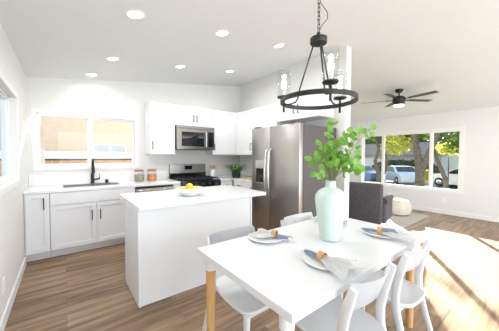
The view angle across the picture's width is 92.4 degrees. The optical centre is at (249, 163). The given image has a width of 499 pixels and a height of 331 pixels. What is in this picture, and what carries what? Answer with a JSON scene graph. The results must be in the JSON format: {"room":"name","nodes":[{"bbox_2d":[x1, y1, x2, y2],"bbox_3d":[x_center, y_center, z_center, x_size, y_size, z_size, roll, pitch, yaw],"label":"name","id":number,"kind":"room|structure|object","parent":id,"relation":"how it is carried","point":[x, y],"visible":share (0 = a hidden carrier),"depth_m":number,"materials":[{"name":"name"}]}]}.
{"room":"kitchen dining area","nodes":[
{"label":"kitchen dining area","id":0,"kind":"room"},
{"bbox_2d":[0,24,28,320],"bbox_3d":[-0.955,0.106,0.480,0.120,2.472,7.364,-1,2,-38],"label":"wall","id":1,"kind":"structure","parent":0,"point":[12,232],"depth_m":2.48,"materials":[{"name":"white paint"}]},
{"bbox_2d":[3,277,5,293],"bbox_3d":[-1.987,0.981,1.937,0.008,0.114,0.070,-1,2,-38],"label":"wall outlet","id":2,"kind":"object","parent":1,"relation":"attached to","point":[4,288],"visible":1,"depth_m":1.93,"materials":[{"name":"white plastic"}]},
{"bbox_2d":[0,70,20,196],"bbox_3d":[-2.155,-0.254,2.035,0.126,1.000,1.490,-1,2,-38],"label":"window","id":3,"kind":"structure","parent":1,"relation":"in","point":[5,122],"depth_m":2.53,"materials":[{"name":"white paint"}]},
{"bbox_2d":[0,257,26,330],"bbox_3d":[-0.755,1.298,0.366,0.014,0.100,6.630,-1,2,-38],"label":"baseboard","id":4,"kind":"structure","parent":1,"relation":"attached to","point":[9,305],"depth_m":2.17,"materials":[{"name":"white paint"}]},
{"bbox_2d":[26,77,239,185],"bbox_3d":[-0.228,-0.331,5.773,7.778,3.003,0.120,-1,2,-38],"label":"wall","id":5,"kind":"structure","parent":0,"point":[106,97],"depth_m":4.25,"materials":[{"name":"white paint"}]},
{"bbox_2d":[31,108,138,170],"bbox_3d":[-2.598,-0.365,3.911,1.420,0.905,0.126,-1,2,-38],"label":"window","id":6,"kind":"structure","parent":5,"relation":"in","point":[35,125],"depth_m":3.83,"materials":[{"name":"white paint"}]},
{"bbox_2d":[29,171,168,185],"bbox_3d":[-2.368,0.227,4.038,2.006,0.156,0.018,-1,2,-38],"label":"backsplash","id":7,"kind":"structure","parent":5,"relation":"attached to","point":[61,179],"depth_m":3.83,"materials":[{"name":"white tile"}]},
{"bbox_2d":[145,101,174,153],"bbox_3d":[-1.624,-0.629,4.354,0.430,0.909,0.384,-1,2,-38],"label":"upper cabinet","id":8,"kind":"object","parent":5,"relation":"attached to","point":[159,117],"visible":1,"depth_m":4.23,"materials":[{"name":"white paint"}]},
{"bbox_2d":[175,105,211,127],"bbox_3d":[-1.147,-0.909,4.715,0.770,0.370,0.384,-1,2,-38],"label":"upper cabinet","id":9,"kind":"object","parent":5,"relation":"attached to","point":[184,115],"visible":0.83,"depth_m":4.57,"materials":[{"name":"white paint"}]},
{"bbox_2d":[175,125,213,150],"bbox_3d":[-1.117,-0.495,4.689,0.766,0.446,0.482,-1,2,-38],"label":"microwave","id":10,"kind":"object","parent":9,"relation":"attached to","point":[186,137],"visible":0.95,"depth_m":4.50,"materials":[{"name":"grey metal"}]},
{"bbox_2d":[205,110,235,154],"bbox_3d":[-0.605,-0.651,5.146,0.600,0.909,0.384,-1,2,-38],"label":"upper cabinet","id":11,"kind":"object","parent":5,"relation":"attached to","point":[223,123],"visible":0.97,"depth_m":5.02,"materials":[{"name":"white paint"}]},
{"bbox_2d":[0,0,498,122],"bbox_3d":[2.037,-1.502,2.826,7.778,0.750,7.484,-1,2,-38],"label":"ceiling","id":12,"kind":"structure","parent":0,"point":[450,48],"depth_m":2.96,"materials":[{"name":"white paint"}]},
{"bbox_2d":[85,73,97,75],"bbox_3d":[-2.377,-1.343,3.591,0.170,0.029,0.171,-1,2,-32],"label":"recessed light","id":13,"kind":"object","parent":12,"relation":"in","point":[86,74],"visible":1,"depth_m":3.59,"materials":[{"name":"white paint"}]},
{"bbox_2d":[105,56,119,60],"bbox_3d":[-1.751,-1.347,3.063,0.170,0.029,0.171,-1,2,-32],"label":"recessed light","id":14,"kind":"object","parent":12,"relation":"in","point":[110,58],"visible":1,"depth_m":3.06,"materials":[{"name":"white paint"}]},
{"bbox_2d":[125,9,145,19],"bbox_3d":[-1.002,-1.312,2.101,0.170,0.029,0.171,-1,2,-32],"label":"recessed light","id":15,"kind":"object","parent":12,"relation":"in","point":[131,13],"visible":1,"depth_m":2.09,"materials":[{"name":"white paint"}]},
{"bbox_2d":[175,65,185,67],"bbox_3d":[-1.061,-1.496,3.671,0.170,0.029,0.171,-1,2,-32],"label":"recessed light","id":16,"kind":"object","parent":12,"relation":"in","point":[176,66],"visible":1,"depth_m":3.67,"materials":[{"name":"white paint"}]},
{"bbox_2d":[215,30,229,36],"bbox_3d":[-0.303,-1.457,2.664,0.170,0.029,0.171,-1,2,-32],"label":"recessed light","id":17,"kind":"object","parent":12,"relation":"in","point":[220,33],"visible":1,"depth_m":2.66,"materials":[{"name":"white paint"}]},
{"bbox_2d":[272,43,284,47],"bbox_3d":[0.397,-1.603,3.242,0.170,0.029,0.171,-1,2,-32],"label":"recessed light","id":18,"kind":"object","parent":12,"relation":"in","point":[279,45],"visible":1,"depth_m":3.24,"materials":[{"name":"white paint"}]},
{"bbox_2d":[277,0,358,112],"bbox_3d":[0.470,-0.897,1.613,0.538,1.055,0.519,-1,2,-38],"label":"chandelier","id":19,"kind":"object","parent":12,"relation":"hanging from","point":[318,40],"visible":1,"depth_m":1.56,"materials":[{"name":"black metal"}]},
{"bbox_2d":[361,89,438,106],"bbox_3d":[2.975,-1.317,4.763,1.314,0.350,1.351,-1,2,-38],"label":"ceiling fan","id":20,"kind":"object","parent":12,"relation":"hanging from","point":[397,101],"visible":1,"depth_m":4.72,"materials":[{"name":"black metal"}]},
{"bbox_2d":[4,209,498,330],"bbox_3d":[2.026,1.325,2.919,7.778,0.100,7.484,-1,2,-38],"label":"floor","id":21,"kind":"structure","parent":0,"point":[88,290],"depth_m":2.32,"materials":[{"name":"brown wood"}]},
{"bbox_2d":[24,193,50,261],"bbox_3d":[-2.865,0.806,3.260,0.245,0.874,0.656,-1,2,-38],"label":"base cabinet","id":22,"kind":"object","parent":21,"relation":"on","point":[37,228],"visible":0.99,"depth_m":3.04,"materials":[{"name":"white paint"}]},
{"bbox_2d":[50,187,134,256],"bbox_3d":[-2.363,0.796,3.649,1.020,0.874,0.656,-1,2,-38],"label":"base cabinet","id":23,"kind":"object","parent":21,"relation":"on","point":[84,220],"visible":0.85,"depth_m":3.36,"materials":[{"name":"white paint"}]},
{"bbox_2d":[23,171,180,194],"bbox_3d":[-2.179,0.255,3.796,2.006,0.194,0.634,-1,2,-38],"label":"countertop","id":24,"kind":"structure","parent":23,"relation":"on","point":[38,184],"depth_m":3.72,"materials":[{"name":"white stone"}]},
{"bbox_2d":[62,182,120,187],"bbox_3d":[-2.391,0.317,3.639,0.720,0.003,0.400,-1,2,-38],"label":"sink","id":25,"kind":"object","parent":24,"relation":"in","point":[108,183],"visible":0.99,"depth_m":3.67,"materials":[{"name":"silver metal"}]},
{"bbox_2d":[91,159,99,182],"bbox_3d":[-2.452,0.113,3.814,0.135,0.398,0.209,-1,2,-38],"label":"kitchen faucet","id":26,"kind":"object","parent":24,"relation":"on","point":[92,161],"visible":0.94,"depth_m":3.83,"materials":[{"name":"black metal"}]},
{"bbox_2d":[134,169,143,181],"bbox_3d":[-1.897,0.199,4.109,0.160,0.207,0.160,-1,2,-38],"label":"glass jar","id":27,"kind":"object","parent":24,"relation":"on","point":[137,178],"visible":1,"depth_m":4.05,"materials":[{"name":"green glass"}]},
{"bbox_2d":[147,169,156,180],"bbox_3d":[-1.730,0.195,4.239,0.160,0.207,0.160,-1,2,-38],"label":"glass jar","id":28,"kind":"object","parent":24,"relation":"on","point":[150,177],"visible":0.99,"depth_m":4.18,"materials":[{"name":"orange glass"}]},
{"bbox_2d":[135,184,172,192],"bbox_3d":[-1.702,0.783,4.127,0.600,0.872,0.652,-1,2,-38],"label":"dishwasher","id":29,"kind":"object","parent":21,"relation":"on","point":[170,186],"visible":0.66,"depth_m":3.87,"materials":[{"name":"grey metal"}]},
{"bbox_2d":[119,185,265,307],"bbox_3d":[-0.655,0.807,2.901,1.486,0.914,0.903,-1,2,-38],"label":"kitchen island","id":30,"kind":"object","parent":21,"relation":"on","point":[165,229],"visible":0.8,"depth_m":2.38,"materials":[{"name":"white wood"}]},
{"bbox_2d":[176,186,203,195],"bbox_3d":[-0.676,0.312,2.712,0.312,0.088,0.312,-1,2,-38],"label":"serving bowl","id":31,"kind":"object","parent":30,"relation":"on","point":[185,192],"visible":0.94,"depth_m":2.60,"materials":[{"name":"white ceramic"}]},
{"bbox_2d":[186,183,192,188],"bbox_3d":[-0.679,0.253,2.704,0.084,0.072,0.078,0,2,-7],"label":"lemon","id":32,"kind":"object","parent":31,"relation":"in","point":[189,185],"visible":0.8,"depth_m":2.67,"materials":[{"name":"yellow food"}]},
{"bbox_2d":[169,163,220,186],"bbox_3d":[-1.042,0.606,4.611,0.768,1.200,0.740,-1,2,-38],"label":"gas range","id":33,"kind":"object","parent":21,"relation":"on","point":[195,174],"visible":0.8,"depth_m":4.65,"materials":[{"name":"silver metal"}]},
{"bbox_2d":[172,178,219,182],"bbox_3d":[-1.042,0.300,4.603,0.768,0.023,0.585,-1,2,-38],"label":"cooktop","id":34,"kind":"object","parent":33,"relation":"in","point":[183,180],"depth_m":4.38,"materials":[{"name":"black metal"}]},
{"bbox_2d":[220,180,232,185],"bbox_3d":[-0.640,0.758,4.988,0.300,0.874,0.656,-1,2,-38],"label":"base cabinet","id":35,"kind":"object","parent":21,"relation":"on","point":[228,182],"visible":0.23,"depth_m":4.76,"materials":[{"name":"white paint"}]},
{"bbox_2d":[202,225,268,330],"bbox_3d":[-0.021,0.908,1.691,0.450,0.804,0.542,-1,2,-38],"label":"dining chair","id":36,"kind":"object","parent":21,"relation":"on","point":[237,297],"visible":0.42,"depth_m":1.62,"materials":[{"name":"white plastic"}]},
{"bbox_2d":[234,180,251,188],"bbox_3d":[0.169,0.772,4.672,0.656,0.874,0.850,-1,2,-38],"label":"base cabinet","id":37,"kind":"object","parent":21,"relation":"on","point":[241,184],"visible":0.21,"depth_m":4.55,"materials":[{"name":"white paint"}]},
{"bbox_2d":[206,169,251,182],"bbox_3d":[-0.135,0.229,4.829,0.932,0.194,1.512,-1,2,-38],"label":"countertop","id":38,"kind":"structure","parent":37,"relation":"on","point":[222,174],"depth_m":5.31,"materials":[{"name":"white stone"}]},
{"bbox_2d":[209,169,215,176],"bbox_3d":[-0.790,0.196,5.096,0.136,0.160,0.136,-1,2,-38],"label":"utensil crock","id":39,"kind":"object","parent":38,"relation":"on","point":[212,172],"visible":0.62,"depth_m":5.04,"materials":[{"name":"white ceramic"}]},
{"bbox_2d":[223,164,250,177],"bbox_3d":[-0.277,0.144,4.964,0.594,0.278,0.637,-1,2,-38],"label":"potted fern","id":40,"kind":"object","parent":38,"relation":"on","point":[236,169],"visible":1,"depth_m":4.88,"materials":[{"name":"plant"}]},
{"bbox_2d":[231,172,240,177],"bbox_3d":[-0.280,0.230,4.962,0.190,0.105,0.190,-1,2,-38],"label":"pot","id":41,"kind":"object","parent":40,"relation":"attached to","point":[234,174],"depth_m":4.89,"materials":[{"name":"black ceramic"}]},
{"bbox_2d":[252,121,335,231],"bbox_3d":[0.646,0.315,3.789,0.941,1.810,1.006,-1,2,-38],"label":"refrigerator","id":42,"kind":"object","parent":21,"relation":"on","point":[280,169],"visible":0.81,"depth_m":3.42,"materials":[{"name":"silver metal"}]},
{"bbox_2d":[197,217,426,330],"bbox_3d":[0.517,0.932,1.742,1.548,0.750,0.842,-1,2,-38],"label":"dining table","id":43,"kind":"object","parent":21,"relation":"on","point":[277,274],"visible":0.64,"depth_m":1.42,"materials":[{"name":"white wood"}]},
{"bbox_2d":[248,231,283,242],"bbox_3d":[0.124,0.544,1.770,0.266,0.019,0.266,-1,2,-38],"label":"dinner plate","id":44,"kind":"object","parent":43,"relation":"on","point":[254,238],"visible":0.6,"depth_m":1.73,"materials":[{"name":"white ceramic"}]},
{"bbox_2d":[248,228,292,239],"bbox_3d":[0.167,0.514,1.768,0.308,0.054,0.222,1,2,30],"label":"napkin","id":45,"kind":"object","parent":44,"relation":"on","point":[261,233],"visible":1,"depth_m":1.75,"materials":[{"name":"white fabric"}]},
{"bbox_2d":[303,250,350,270],"bbox_3d":[0.442,0.559,1.378,0.266,0.019,0.266,-1,2,-38],"label":"dinner plate","id":46,"kind":"object","parent":43,"relation":"on","point":[308,259],"visible":0.37,"depth_m":1.40,"materials":[{"name":"white ceramic"}]},
{"bbox_2d":[304,249,365,279],"bbox_3d":[0.482,0.530,1.336,0.216,0.054,0.365,0,2,-17],"label":"napkin","id":47,"kind":"object","parent":46,"relation":"on","point":[339,266],"visible":1,"depth_m":1.28,"materials":[{"name":"white fabric"}]},
{"bbox_2d":[315,180,346,241],"bbox_3d":[0.595,0.339,1.762,0.222,0.434,0.222,-1,2,-38],"label":"ceramic vase","id":48,"kind":"object","parent":43,"relation":"on","point":[330,201],"visible":0.97,"depth_m":1.69,"materials":[{"name":"white ceramic"}]},
{"bbox_2d":[304,117,376,180],"bbox_3d":[0.646,0.079,1.766,0.526,0.855,0.230,-1,2,-21],"label":"leafy branches","id":49,"kind":"object","parent":48,"relation":"in","point":[330,149],"visible":0.91,"depth_m":1.73,"materials":[{"name":"green plant"}]},
{"bbox_2d":[363,227,394,238],"bbox_3d":[1.035,0.545,1.870,0.266,0.019,0.266,-1,2,-38],"label":"dinner plate","id":50,"kind":"object","parent":43,"relation":"on","point":[371,233],"visible":0.5,"depth_m":1.85,"materials":[{"name":"white ceramic"}]},
{"bbox_2d":[361,227,415,242],"bbox_3d":[1.083,0.515,1.839,0.216,0.054,0.365,-1,2,-35],"label":"napkin","id":51,"kind":"object","parent":50,"relation":"on","point":[393,233],"visible":1,"depth_m":1.79,"materials":[{"name":"white fabric"}]},
{"bbox_2d":[280,212,347,290],"bbox_3d":[0.576,0.895,2.168,0.450,0.804,0.542,-1,2,-38],"label":"dining chair","id":52,"kind":"object","parent":21,"relation":"on","point":[301,217],"visible":0.21,"depth_m":2.34,"materials":[{"name":"white plastic"}]},
{"bbox_2d":[295,260,396,330],"bbox_3d":[0.495,0.922,1.336,0.450,0.804,0.542,-1,2,-38],"label":"dining chair","id":53,"kind":"object","parent":21,"relation":"on","point":[339,314],"visible":0.83,"depth_m":1.30,"materials":[{"name":"white plastic"}]},
{"bbox_2d":[338,237,432,330],"bbox_3d":[0.969,0.912,1.704,0.450,0.804,0.542,-1,2,-38],"label":"dining chair","id":54,"kind":"object","parent":21,"relation":"on","point":[402,293],"visible":0.73,"depth_m":1.53,"materials":[{"name":"white plastic"}]},
{"bbox_2d":[374,213,429,228],"bbox_3d":[2.509,1.174,5.833,2.180,0.012,2.543,-1,2,-38],"label":"area rug","id":55,"kind":"object","parent":21,"relation":"on","point":[399,222],"visible":0.24,"depth_m":5.06,"materials":[{"name":"grey fabric"}]},
{"bbox_2d":[349,182,393,224],"bbox_3d":[2.408,0.778,4.850,0.785,0.843,0.819,2,2,39],"label":"armchair","id":56,"kind":"object","parent":55,"relation":"on","point":[367,201],"visible":0.84,"depth_m":4.51,"materials":[{"name":"grey fabric"}]},
{"bbox_2d":[392,198,411,215],"bbox_3d":[3.490,1.005,5.642,0.564,0.345,0.564,-1,2,-38],"label":"pouf","id":57,"kind":"object","parent":55,"relation":"on","point":[400,207],"visible":0.77,"depth_m":5.42,"materials":[{"name":"beige fabric"}]},
{"bbox_2d":[240,45,351,217],"bbox_3d":[0.651,-0.291,4.671,0.130,3.003,2.699,-1,2,-38],"label":"wall","id":58,"kind":"structure","parent":0,"point":[264,91],"depth_m":4.01,"materials":[{"name":"white paint"}]},
{"bbox_2d":[206,169,251,175],"bbox_3d":[-0.135,0.210,4.828,0.932,0.156,1.512,-1,2,-38],"label":"backsplash","id":59,"kind":"structure","parent":58,"relation":"attached to","point":[219,172],"depth_m":5.41,"materials":[{"name":"white stone"}]},
{"bbox_2d":[236,109,252,154],"bbox_3d":[0.009,-0.646,5.066,0.382,0.909,0.604,-1,2,-38],"label":"upper cabinet","id":60,"kind":"object","parent":58,"relation":"attached to","point":[244,120],"visible":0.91,"depth_m":4.98,"materials":[{"name":"white paint"}]},
{"bbox_2d":[253,103,286,128],"bbox_3d":[0.411,-0.628,4.579,0.346,0.909,0.655,-1,2,-38],"label":"upper cabinet","id":61,"kind":"object","parent":58,"relation":"attached to","point":[265,116],"visible":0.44,"depth_m":4.43,"materials":[{"name":"white paint"}]},
{"bbox_2d":[277,94,333,123],"bbox_3d":[0.879,-0.892,3.940,0.382,0.335,0.910,-1,2,-38],"label":"upper cabinet","id":62,"kind":"object","parent":58,"relation":"attached to","point":[290,116],"visible":0.78,"depth_m":3.73,"materials":[{"name":"white paint"}]},
{"bbox_2d":[349,106,498,217],"bbox_3d":[5.091,0.001,5.180,0.120,2.421,7.364,-1,2,-38],"label":"wall","id":63,"kind":"structure","parent":0,"point":[480,187],"depth_m":5.35,"materials":[{"name":"white paint"}]},
{"bbox_2d":[360,127,463,194],"bbox_3d":[4.143,-0.104,6.375,0.126,1.545,2.380,-1,2,-38],"label":"window","id":64,"kind":"structure","parent":63,"relation":"in","point":[430,187],"depth_m":5.94,"materials":[{"name":"white paint"}]},
{"bbox_2d":[412,205,498,222],"bbox_3d":[4.996,1.160,5.224,0.014,0.100,7.244,-1,2,-38],"label":"baseboard","id":65,"kind":"structure","parent":63,"relation":"attached to","point":[454,213],"depth_m":5.49,"materials":[{"name":"white paint"}]},
{"label":"outside","id":66,"kind":"structure","parent":0,"visible":0},
{"bbox_3d":[-0.738,1.543,2.017,13.257,0.200,20.000,-1,2,-38],"label":"ground","id":67,"kind":"structure","parent":66,"visible":0},
{"bbox_2d":[41,148,44,163],"bbox_3d":[-4.191,0.511,4.819,0.120,1.650,0.120,-1,2,-38],"label":"fence post","id":68,"kind":"object","parent":67,"relation":"on","point":[42,149],"visible":0.18,"depth_m":4.77,"materials":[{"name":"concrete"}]},
{"bbox_2d":[0,116,131,151],"bbox_3d":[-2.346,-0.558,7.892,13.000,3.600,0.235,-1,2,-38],"label":"house","id":69,"kind":"structure","parent":67,"relation":"on","point":[62,134],"depth_m":6.20,"materials":[{"name":"beige paint"}]},
{"bbox_2d":[0,151,131,175],"bbox_3d":[-4.106,0.506,5.753,7.360,1.600,0.150,-1,2,-38],"label":"fence","id":70,"kind":"object","parent":67,"relation":"on","point":[51,157],"visible":0.12,"depth_m":5.76,"materials":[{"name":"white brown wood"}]},
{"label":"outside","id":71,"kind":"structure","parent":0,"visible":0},
{"bbox_3d":[15.797,1.237,34.516,52.743,0.200,85.000,-1,2,-38],"label":"ground","id":72,"kind":"structure","parent":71,"visible":0},
{"bbox_2d":[365,135,404,182],"bbox_3d":[9.024,-2.086,18.489,3.259,7.483,6.404,-1,2,-38],"label":"street tree","id":73,"kind":"object","parent":72,"relation":"on","point":[378,173],"visible":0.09,"depth_m":17.58,"materials":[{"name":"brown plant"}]},
{"bbox_2d":[372,159,439,173],"bbox_3d":[16.802,0.464,26.000,1.769,2.038,6.895,-1,2,-38],"label":"hedge","id":74,"kind":"object","parent":72,"relation":"on","point":[401,162],"visible":0.2,"depth_m":25.61,"materials":[{"name":"green plant"}]},
{"bbox_2d":[365,132,450,143],"bbox_3d":[25.617,-3.721,41.910,6.336,9.349,16.104,-1,2,-40],"label":"street tree","id":75,"kind":"object","parent":72,"relation":"on","point":[369,141],"visible":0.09,"depth_m":39.02,"materials":[{"name":"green plant"}]},
{"bbox_2d":[380,133,439,186],"bbox_3d":[9.118,-0.553,13.622,1.693,4.734,3.210,-1,2,-38],"label":"street tree","id":76,"kind":"object","parent":72,"relation":"on","point":[421,164],"visible":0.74,"depth_m":13.09,"materials":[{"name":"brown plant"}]},
{"bbox_2d":[365,141,458,173],"bbox_3d":[20.457,-0.756,31.352,9.200,4.050,10.600,-1,2,-38],"label":"house","id":77,"kind":"structure","parent":72,"relation":"on","point":[370,149],"depth_m":28.50,"materials":[{"name":"grey"}]},
{"bbox_2d":[417,131,459,188],"bbox_3d":[11.645,-0.580,13.361,2.486,4.842,4.083,-1,2,-38],"label":"street tree","id":78,"kind":"object","parent":72,"relation":"on","point":[454,137],"visible":0.23,"depth_m":13.75,"materials":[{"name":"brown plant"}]},
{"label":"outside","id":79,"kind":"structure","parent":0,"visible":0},
{"bbox_2d":[365,180,457,189],"bbox_3d":[10.209,1.431,24.472,8.900,0.030,74.000,-1,2,-38],"label":"road","id":80,"kind":"structure","parent":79,"point":[386,181],"depth_m":18.77,"materials":[{"name":"grey asphalt"}]},
{"bbox_2d":[364,165,375,180],"bbox_3d":[9.637,0.775,21.848,1.850,1.450,4.500,-1,2,-28],"label":"parked car","id":81,"kind":"object","parent":80,"relation":"on","point":[370,173],"visible":0.19,"depth_m":19.89,"materials":[{"name":"blue paint"}]},
{"bbox_2d":[380,165,427,184],"bbox_3d":[12.289,0.866,19.416,1.850,1.450,4.500,1,2,10],"label":"parked car","id":82,"kind":"object","parent":80,"relation":"on","point":[397,174],"visible":0.6,"depth_m":18.39,"materials":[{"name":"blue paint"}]},
{"bbox_2d":[433,168,457,185],"bbox_3d":[15.249,0.971,16.588,1.850,1.450,4.500,0,2,-20],"label":"parked car","id":83,"kind":"object","parent":80,"relation":"on","point":[453,174],"visible":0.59,"depth_m":16.93,"materials":[{"name":"white paint"}]},
{"bbox_2d":[435,143,458,185],"bbox_3d":[13.178,0.159,15.476,1.320,3.211,2.538,-1,2,-38],"label":"street tree","id":84,"kind":"object","parent":80,"relation":"on","point":[441,148],"visible":0.37,"depth_m":15.64,"materials":[{"name":"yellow plant"}]},
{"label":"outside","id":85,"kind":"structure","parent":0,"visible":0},
{"bbox_2d":[424,170,433,181],"bbox_3d":[10.598,0.706,14.420,0.826,0.772,0.881,-1,2,-38],"label":"shrub","id":86,"kind":"object","parent":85,"point":[426,174],"visible":0.38,"depth_m":14.17,"materials":[{"name":"yellow plant"}]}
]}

